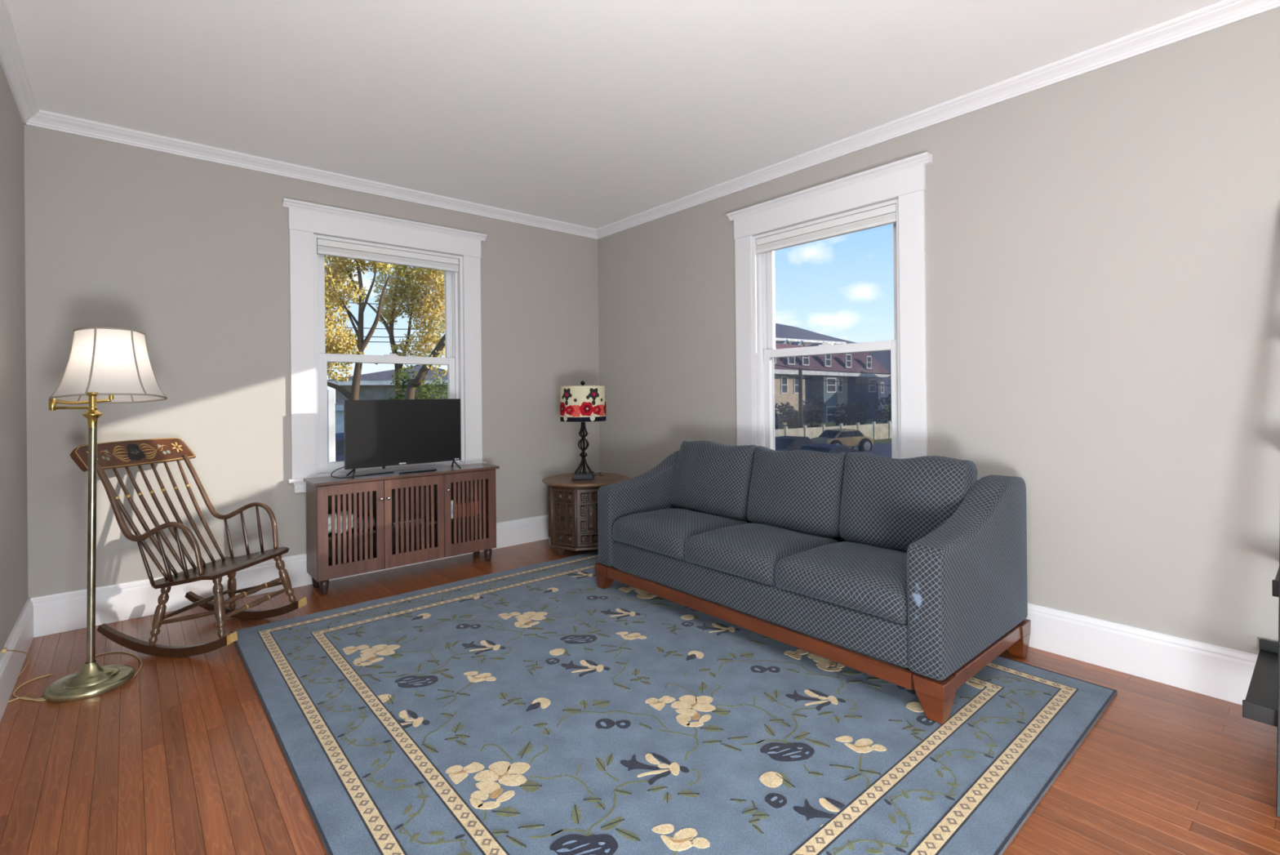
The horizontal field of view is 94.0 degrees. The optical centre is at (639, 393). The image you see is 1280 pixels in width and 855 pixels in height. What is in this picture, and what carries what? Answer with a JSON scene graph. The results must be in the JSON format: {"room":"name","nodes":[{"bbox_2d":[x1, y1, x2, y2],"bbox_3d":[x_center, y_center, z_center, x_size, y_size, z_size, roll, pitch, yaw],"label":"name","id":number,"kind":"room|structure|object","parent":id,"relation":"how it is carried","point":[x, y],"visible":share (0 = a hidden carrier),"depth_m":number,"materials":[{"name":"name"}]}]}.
{"room":"living room","nodes":[
{"label":"living room","id":0,"kind":"room"},
{"bbox_2d":[0,62,28,653],"bbox_3d":[-1.216,-0.121,0.693,0.160,2.668,6.000,-1,0,-41],"label":"wall","id":1,"kind":"structure","parent":0,"point":[14,595],"depth_m":2.65,"materials":[{"name":"grey paint"}]},
{"bbox_2d":[0,597,33,721],"bbox_3d":[-1.135,1.112,0.751,0.020,0.199,6.000,-1,0,-41],"label":"baseboard","id":2,"kind":"structure","parent":1,"relation":"attached to","point":[20,637],"depth_m":2.56,"materials":[{"name":"white wood"}]},
{"bbox_2d":[0,0,39,124],"bbox_3d":[-1.145,-1.421,0.766,0.060,0.071,6.000,-1,0,-41],"label":"trim","id":3,"kind":"structure","parent":1,"relation":"attached to","point":[11,59],"depth_m":2.57,"materials":[{"name":"white"}]},
{"bbox_2d":[23,124,599,597],"bbox_3d":[-1.791,-0.113,4.258,3.929,2.668,0.160,-1,0,-41],"label":"wall","id":4,"kind":"structure","parent":0,"point":[189,255],"depth_m":3.51,"materials":[{"name":"grey paint"}]},
{"bbox_2d":[30,514,548,637],"bbox_3d":[-1.720,1.121,4.189,3.609,0.199,0.020,-1,0,-41],"label":"baseboard","id":5,"kind":"structure","parent":4,"relation":"attached to","point":[54,613],"depth_m":3.32,"materials":[{"name":"white"}]},
{"bbox_2d":[26,109,597,239],"bbox_3d":[-1.732,-1.412,4.176,3.609,0.071,0.060,-1,0,-41],"label":"trim","id":6,"kind":"structure","parent":4,"relation":"attached to","point":[42,119],"depth_m":3.72,"materials":[{"name":"white wood"}]},
{"bbox_2d":[281,198,487,493],"bbox_3d":[-1.765,-0.299,4.248,1.368,1.847,0.232,-1,0,-41],"label":"window","id":7,"kind":"structure","parent":4,"relation":"in","point":[309,359],"depth_m":4.03,"materials":[{"name":"white wood"}]},
{"bbox_2d":[316,238,458,272],"bbox_3d":[-1.753,-0.970,4.227,0.964,0.096,0.040,-1,0,-41],"label":"cellular shade","id":8,"kind":"object","parent":7,"relation":"attached to","point":[326,247],"visible":0.97,"depth_m":4.18,"materials":[{"name":"white fabric"}]},
{"bbox_2d":[5,0,1224,228],"bbox_3d":[0.201,-1.544,1.922,3.929,0.150,6.320,-1,0,-41],"label":"ceiling","id":9,"kind":"structure","parent":0,"point":[590,113],"depth_m":2.73,"materials":[{"name":"white paint"}]},
{"bbox_2d":[0,538,1279,854],"bbox_3d":[0.470,1.322,1.639,3.929,0.250,7.060,-1,0,-41],"label":"floor","id":10,"kind":"structure","parent":0,"point":[185,756],"depth_m":1.95,"materials":[{"name":"brown wood"}]},
{"bbox_2d":[0,326,167,702],"bbox_3d":[-2.442,0.469,2.647,0.548,1.516,0.663,-1,0,-41],"label":"floor lamp","id":11,"kind":"object","parent":10,"relation":"on","point":[104,365],"visible":0.98,"depth_m":2.55,"materials":[{"name":"gold metal"}]},
{"bbox_2d":[108,395,114,399],"bbox_3d":[-2.372,-0.042,2.676,0.034,0.135,0.033,-1,0,-41],"label":"socket","id":12,"kind":"object","parent":11,"relation":"attached to","point":[110,397],"depth_m":2.67,"materials":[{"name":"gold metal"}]},
{"bbox_2d":[70,437,306,657],"bbox_3d":[-2.245,0.731,3.030,0.827,0.988,0.595,-1,0,7],"label":"rocking chair","id":13,"kind":"object","parent":10,"relation":"on","point":[113,455],"visible":0.98,"depth_m":2.97,"materials":[{"name":"brown wood"}]},
{"bbox_2d":[86,441,182,459],"bbox_3d":[-2.587,0.294,3.075,0.039,0.056,0.506,-1,0,7],"label":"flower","id":14,"kind":"object","parent":13,"relation":"on","point":[153,450],"depth_m":3.11,"materials":[{"name":"brown wood"}]},
{"bbox_2d":[303,462,499,594],"bbox_3d":[-1.572,0.875,4.064,1.212,0.687,0.314,-1,0,-41],"label":"media cabinet","id":15,"kind":"object","parent":10,"relation":"on","point":[428,495],"visible":1,"depth_m":3.95,"materials":[{"name":"brown wood"}]},
{"bbox_2d":[328,510,353,533],"bbox_3d":[-1.895,0.810,3.738,0.189,0.140,0.123,-1,0,-41],"label":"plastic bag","id":16,"kind":"object","parent":15,"relation":"on","point":[341,512],"visible":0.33,"depth_m":3.71,"materials":[{"name":"white plastic"}]},
{"bbox_2d":[328,526,376,539],"bbox_3d":[-1.895,0.889,3.832,0.352,0.016,0.226,-1,0,-41],"label":"shelf","id":17,"kind":"object","parent":15,"relation":"attached to","point":[374,527],"depth_m":3.78,"materials":[{"name":"brown wood"}]},
{"bbox_2d":[352,514,376,530],"bbox_3d":[-1.791,0.829,3.866,0.136,0.100,0.131,-1,0,-41],"label":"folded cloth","id":18,"kind":"object","parent":15,"relation":"on","point":[357,518],"visible":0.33,"depth_m":3.83,"materials":[{"name":"grey"}]},
{"bbox_2d":[330,398,461,478],"bbox_3d":[-1.615,0.285,4.015,0.844,0.495,0.144,-1,0,-41],"label":"television","id":19,"kind":"object","parent":15,"relation":"on","point":[383,433],"visible":1,"depth_m":4.00,"materials":[{"name":"black plastic"}]},
{"bbox_2d":[391,515,436,529],"bbox_3d":[-1.597,0.886,4.088,0.362,0.016,0.226,-1,0,-41],"label":"shelf","id":20,"kind":"object","parent":15,"relation":"attached to","point":[435,517],"depth_m":4.10,"materials":[{"name":"brown wood"}]},
{"bbox_2d":[399,468,436,473],"bbox_3d":[-1.509,0.526,4.058,0.250,0.009,0.022,-1,0,-41],"label":"remote control","id":21,"kind":"object","parent":15,"relation":"on","point":[414,471],"visible":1,"depth_m":4.05,"materials":[{"name":"black plastic"}]},
{"bbox_2d":[451,499,453,518],"bbox_3d":[-1.388,0.812,4.243,0.060,0.126,0.175,-1,0,-41],"label":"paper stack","id":22,"kind":"object","parent":15,"relation":"on","point":[451,500],"visible":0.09,"depth_m":4.19,"materials":[{"name":"white paper"}]},
{"bbox_2d":[456,497,478,517],"bbox_3d":[-1.282,0.825,4.327,0.189,0.098,0.165,-1,0,-41],"label":"storage box","id":23,"kind":"object","parent":15,"relation":"on","point":[469,498],"visible":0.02,"depth_m":4.25,"materials":[{"name":"brown"}]},
{"bbox_2d":[451,510,488,520],"bbox_3d":[-1.298,0.883,4.343,0.352,0.016,0.226,-1,0,-41],"label":"shelf","id":24,"kind":"object","parent":15,"relation":"attached to","point":[486,511],"depth_m":4.33,"materials":[{"name":"brown wood"}]},
{"bbox_2d":[542,471,629,555],"bbox_3d":[-0.418,0.930,4.649,0.678,0.554,0.678,-1,0,-41],"label":"end table","id":25,"kind":"object","parent":10,"relation":"on","point":[572,504],"visible":0.72,"depth_m":4.40,"materials":[{"name":"brown wood"}]},
{"bbox_2d":[560,380,606,479],"bbox_3d":[-0.442,0.280,4.649,0.357,0.761,0.358,-1,0,-14],"label":"table lamp","id":26,"kind":"object","parent":25,"relation":"on","point":[582,403],"visible":1,"depth_m":4.51,"materials":[{"name":"black"}]},
{"bbox_2d":[231,550,1116,854],"bbox_3d":[-0.104,1.196,2.704,2.569,0.015,3.114,-1,0,-41],"label":"area rug","id":27,"kind":"object","parent":10,"relation":"on","point":[541,708],"visible":0.79,"depth_m":2.10,"materials":[{"name":"blue fabric"}]},
{"bbox_2d":[595,440,1031,723],"bbox_3d":[0.742,0.744,3.193,0.934,0.903,2.078,-1,0,-41],"label":"sofa","id":28,"kind":"object","parent":10,"relation":"on","point":[918,564],"visible":1,"depth_m":2.70,"materials":[{"name":"fabric"}]},
{"bbox_2d":[612,507,749,559],"bbox_3d":[0.242,0.805,3.540,0.626,0.173,0.614,-1,0,-41],"label":"seat cushion","id":29,"kind":"object","parent":28,"relation":"on","point":[655,533],"depth_m":3.41,"materials":[{"name":"fabric"}]},
{"bbox_2d":[670,440,757,520],"bbox_3d":[0.471,0.531,3.764,0.279,0.458,0.624,-1,0,-41],"label":"cushion","id":30,"kind":"object","parent":28,"relation":"on","point":[709,477],"depth_m":3.64,"materials":[{"name":"fabric"}]},
{"bbox_2d":[684,523,838,585],"bbox_3d":[0.627,0.799,3.091,0.627,0.176,0.574,-1,0,-41],"label":"seat cushion","id":31,"kind":"object","parent":28,"relation":"on","point":[743,553],"depth_m":2.94,"materials":[{"name":"fabric"}]},
{"bbox_2d":[746,445,847,537],"bbox_3d":[0.867,0.530,3.299,0.273,0.451,0.583,-1,0,-41],"label":"cushion","id":32,"kind":"object","parent":28,"relation":"on","point":[800,491],"depth_m":3.18,"materials":[{"name":"fabric"}]},
{"bbox_2d":[774,540,907,623],"bbox_3d":[1.011,0.794,2.644,0.627,0.178,0.608,-1,0,-41],"label":"seat cushion","id":33,"kind":"object","parent":28,"relation":"on","point":[866,581],"depth_m":2.48,"materials":[{"name":"fabric"}]},
{"bbox_2d":[839,452,977,552],"bbox_3d":[1.258,0.519,2.844,0.258,0.463,0.622,-1,0,-41],"label":"cushion","id":34,"kind":"object","parent":28,"relation":"on","point":[889,504],"depth_m":2.77,"materials":[{"name":"fabric"}]},
{"bbox_2d":[1242,536,1279,817],"bbox_3d":[2.290,0.254,1.671,0.778,1.850,0.824,-1,0,-41],"label":"ladder shelf","id":35,"kind":"object","parent":10,"relation":"on","point":[1261,703],"visible":1,"depth_m":1.88,"materials":[{"name":"black laminate"}]},
{"bbox_2d":[1242,638,1278,726],"bbox_3d":[2.337,0.943,1.705,0.640,0.064,0.824,-1,0,-41],"label":"tray","id":36,"kind":"object","parent":35,"relation":"on","point":[1260,703],"depth_m":1.93,"materials":[{"name":"black laminate"}]},
{"bbox_2d":[1271,567,1279,596],"bbox_3d":[2.409,0.603,1.766,0.478,0.062,0.718,-1,0,-41],"label":"tray","id":37,"kind":"object","parent":35,"relation":"on","point":[1275,583],"depth_m":1.88,"materials":[{"name":"black laminate"}]},
{"bbox_2d":[597,7,1279,653],"bbox_3d":[1.645,-0.148,3.148,0.160,2.668,6.000,-1,0,-41],"label":"wall","id":38,"kind":"structure","parent":0,"point":[1103,244],"depth_m":2.61,"materials":[{"name":"grey paint"}]},
{"bbox_2d":[726,151,932,458],"bbox_3d":[1.141,-0.328,3.692,0.232,1.847,1.368,-1,0,-41],"label":"window","id":39,"kind":"structure","parent":38,"relation":"in","point":[904,180],"depth_m":3.51,"materials":[{"name":"white wood"}]},
{"bbox_2d":[756,204,896,253],"bbox_3d":[1.114,-0.998,3.675,0.040,0.096,0.964,-1,0,-41],"label":"cellular shade","id":40,"kind":"object","parent":39,"relation":"attached to","point":[885,215],"visible":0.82,"depth_m":3.61,"materials":[{"name":"white fabric"}]},
{"bbox_2d":[595,0,1279,239],"bbox_3d":[1.548,-1.445,3.077,0.060,0.071,6.000,-1,0,-41],"label":"trim","id":41,"kind":"structure","parent":38,"relation":"attached to","point":[1224,13],"depth_m":2.88,"materials":[{"name":"white"}]},
{"bbox_2d":[1026,602,1257,704],"bbox_3d":[1.589,1.087,3.088,0.020,0.199,6.000,-1,0,-41],"label":"baseboard","id":42,"kind":"structure","parent":38,"relation":"attached to","point":[1220,672],"depth_m":2.48,"materials":[{"name":"white"}]},
{"label":"outside","id":43,"kind":"structure","parent":0,"visible":0},
{"bbox_2d":[774,402,891,443],"bbox_3d":[5.046,2.481,75.875,220.000,0.001,220.000,-1,0,-41],"label":"ground","id":44,"kind":"structure","parent":43,"point":[868,421],"depth_m":47.07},
{"bbox_2d":[327,389,335,462],"bbox_3d":[-4.136,1.222,7.999,0.120,2.550,0.120,-1,0,-41],"label":"porch post","id":45,"kind":"object","parent":44,"relation":"on","point":[331,393],"visible":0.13,"depth_m":7.96,"materials":[{"name":"white wood"}]},
{"bbox_2d":[334,400,344,433],"bbox_3d":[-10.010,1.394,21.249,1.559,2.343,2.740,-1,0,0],"label":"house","id":46,"kind":"structure","parent":44,"relation":"on","point":[339,407],"depth_m":20.00,"materials":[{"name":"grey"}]},
{"bbox_2d":[335,432,344,461],"bbox_3d":[-8.020,1.812,15.986,1.840,1.457,4.244,-1,0,39],"label":"car","id":47,"kind":"object","parent":44,"relation":"on","point":[340,437],"visible":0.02,"depth_m":15.16,"materials":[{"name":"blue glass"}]},
{"bbox_2d":[324,255,398,399],"bbox_3d":[-5.516,-0.244,11.084,2.081,5.518,1.098,-1,0,-11],"label":"tree","id":48,"kind":"object","parent":44,"relation":"on","point":[336,345],"visible":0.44,"depth_m":10.96,"materials":[{"name":"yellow plant"}]},
{"bbox_2d":[324,266,444,342],"bbox_3d":[-8.486,-1.276,20.001,7.925,7.650,0.239,-1,0,0],"label":"power lines","id":49,"kind":"object","parent":44,"relation":"on","point":[391,267],"visible":0.06,"depth_m":19.99,"materials":[{"name":"black rubber"}]},
{"bbox_2d":[327,364,448,403],"bbox_3d":[-10.954,0.559,29.949,6.580,4.044,7.700,-1,0,-10],"label":"house","id":50,"kind":"structure","parent":44,"relation":"on","point":[375,385],"depth_m":26.32,"materials":[{"name":"grey"}]},
{"bbox_2d":[367,262,445,399],"bbox_3d":[-4.707,-0.414,12.947,2.480,5.841,1.350,-1,0,-8],"label":"tree","id":51,"kind":"object","parent":44,"relation":"on","point":[410,274],"visible":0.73,"depth_m":12.81,"materials":[{"name":"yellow plant"}]},
{"bbox_2d":[386,364,448,399],"bbox_3d":[-4.469,0.939,11.999,1.574,3.139,1.083,-1,0,-7],"label":"shrub","id":52,"kind":"object","parent":44,"relation":"on","point":[402,385],"visible":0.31,"depth_m":11.93,"materials":[{"name":"green plant"}]},
{"bbox_2d":[404,304,447,399],"bbox_3d":[-2.918,0.523,8.973,1.379,3.929,0.768,-1,0,-2],"label":"tree","id":53,"kind":"object","parent":44,"relation":"on","point":[412,384],"visible":0.23,"depth_m":8.95,"materials":[{"name":"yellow plant"}]},
{"bbox_2d":[774,401,795,429],"bbox_3d":[8.467,1.599,36.019,1.761,2.232,1.566,-1,0,-13],"label":"shrub","id":54,"kind":"object","parent":44,"relation":"on","point":[778,422],"visible":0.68,"depth_m":35.75,"materials":[{"name":"green plant"}]},
{"bbox_2d":[786,408,807,428],"bbox_3d":[9.636,1.663,37.011,1.309,1.494,1.273,-1,0,-41],"label":"shrub","id":55,"kind":"object","parent":44,"relation":"on","point":[794,424],"visible":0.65,"depth_m":36.74,"materials":[{"name":"green plant"}]},
{"bbox_2d":[775,337,845,346],"bbox_3d":[13.755,-1.799,64.680,23.110,8.332,6.340,-1,0,-33],"label":"house","id":56,"kind":"structure","parent":44,"relation":"on","point":[780,340],"depth_m":65.39,"materials":[{"name":"grey"}]},
{"bbox_2d":[802,395,826,427],"bbox_3d":[11.515,1.448,40.029,1.837,2.553,1.883,-1,0,-41],"label":"shrub","id":57,"kind":"object","parent":44,"relation":"on","point":[807,420],"visible":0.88,"depth_m":39.79,"materials":[{"name":"green plant"}]},
{"bbox_2d":[773,342,891,425],"bbox_3d":[11.933,-0.739,51.436,26.332,6.388,8.870,-1,0,-45],"label":"houses","id":58,"kind":"structure","parent":44,"relation":"on","point":[786,388],"depth_m":49.61,"materials":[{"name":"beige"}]},
{"bbox_2d":[774,420,891,439],"bbox_3d":[12.023,1.898,30.731,17.851,0.917,0.136,-1,0,-32],"label":"fence","id":59,"kind":"object","parent":44,"relation":"on","point":[875,431],"visible":0.3,"depth_m":29.61,"materials":[{"name":"beige wood"}]},
{"bbox_2d":[774,364,891,427],"bbox_3d":[10.109,0.162,32.022,8.190,4.430,1.165,-1,0,22],"label":"utility pole","id":60,"kind":"object","parent":44,"relation":"on","point":[800,369],"visible":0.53,"depth_m":32.90,"materials":[{"name":"brown wood"}]},
{"bbox_2d":[831,401,857,426],"bbox_3d":[14.406,1.721,42.037,1.780,2.374,1.736,-1,0,-41],"label":"shrub","id":61,"kind":"object","parent":44,"relation":"on","point":[849,414],"visible":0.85,"depth_m":41.81,"materials":[{"name":"green plant"}]},
{"bbox_2d":[848,399,870,425],"bbox_3d":[16.056,1.481,44.040,1.624,2.146,1.493,-1,0,-41],"label":"shrub","id":62,"kind":"object","parent":44,"relation":"on","point":[861,411],"visible":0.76,"depth_m":43.74,"materials":[{"name":"green plant"}]},
{"bbox_2d":[872,393,891,423],"bbox_3d":[18.258,1.400,43.974,2.030,2.884,2.006,-1,0,35],"label":"shrub","id":63,"kind":"object","parent":44,"relation":"on","point":[882,399],"visible":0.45,"depth_m":43.94,"materials":[{"name":"green plant"}]},
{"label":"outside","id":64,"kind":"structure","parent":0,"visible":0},
{"bbox_2d":[775,323,891,402],"bbox_3d":[82.986,-13.771,230.269,274.698,31.382,197.109,-1,0,-41],"label":"hill","id":65,"kind":"structure","parent":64,"point":[883,357],"depth_m":182.52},
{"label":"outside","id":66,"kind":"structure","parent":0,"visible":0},
{"bbox_2d":[849,443,892,457],"bbox_3d":[10.337,2.373,21.066,17.223,0.015,15.549,-1,0,5],"label":"street","id":67,"kind":"structure","parent":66,"point":[881,449],"depth_m":25.07,"materials":[{"name":"grey asphalt"}]},
{"bbox_2d":[774,435,813,450],"bbox_3d":[5.244,2.026,20.992,2.621,1.027,1.232,-1,0,-42],"label":"car","id":68,"kind":"object","parent":67,"relation":"on","point":[782,442],"visible":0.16,"depth_m":20.45,"materials":[{"name":"blue metal"}]},
{"bbox_2d":[799,443,852,453],"bbox_3d":[5.552,2.038,17.992,2.536,1.005,1.200,-1,0,-39],"label":"car","id":69,"kind":"object","parent":67,"relation":"on","point":[824,447],"visible":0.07,"depth_m":17.69,"materials":[{"name":"blue metal"}]},
{"bbox_2d":[810,428,873,451],"bbox_3d":[8.437,1.998,24.994,2.621,1.027,1.232,-1,0,-25],"label":"car","id":70,"kind":"object","parent":67,"relation":"on","point":[850,437],"visible":0.55,"depth_m":24.61,"materials":[{"name":"gold metal"}]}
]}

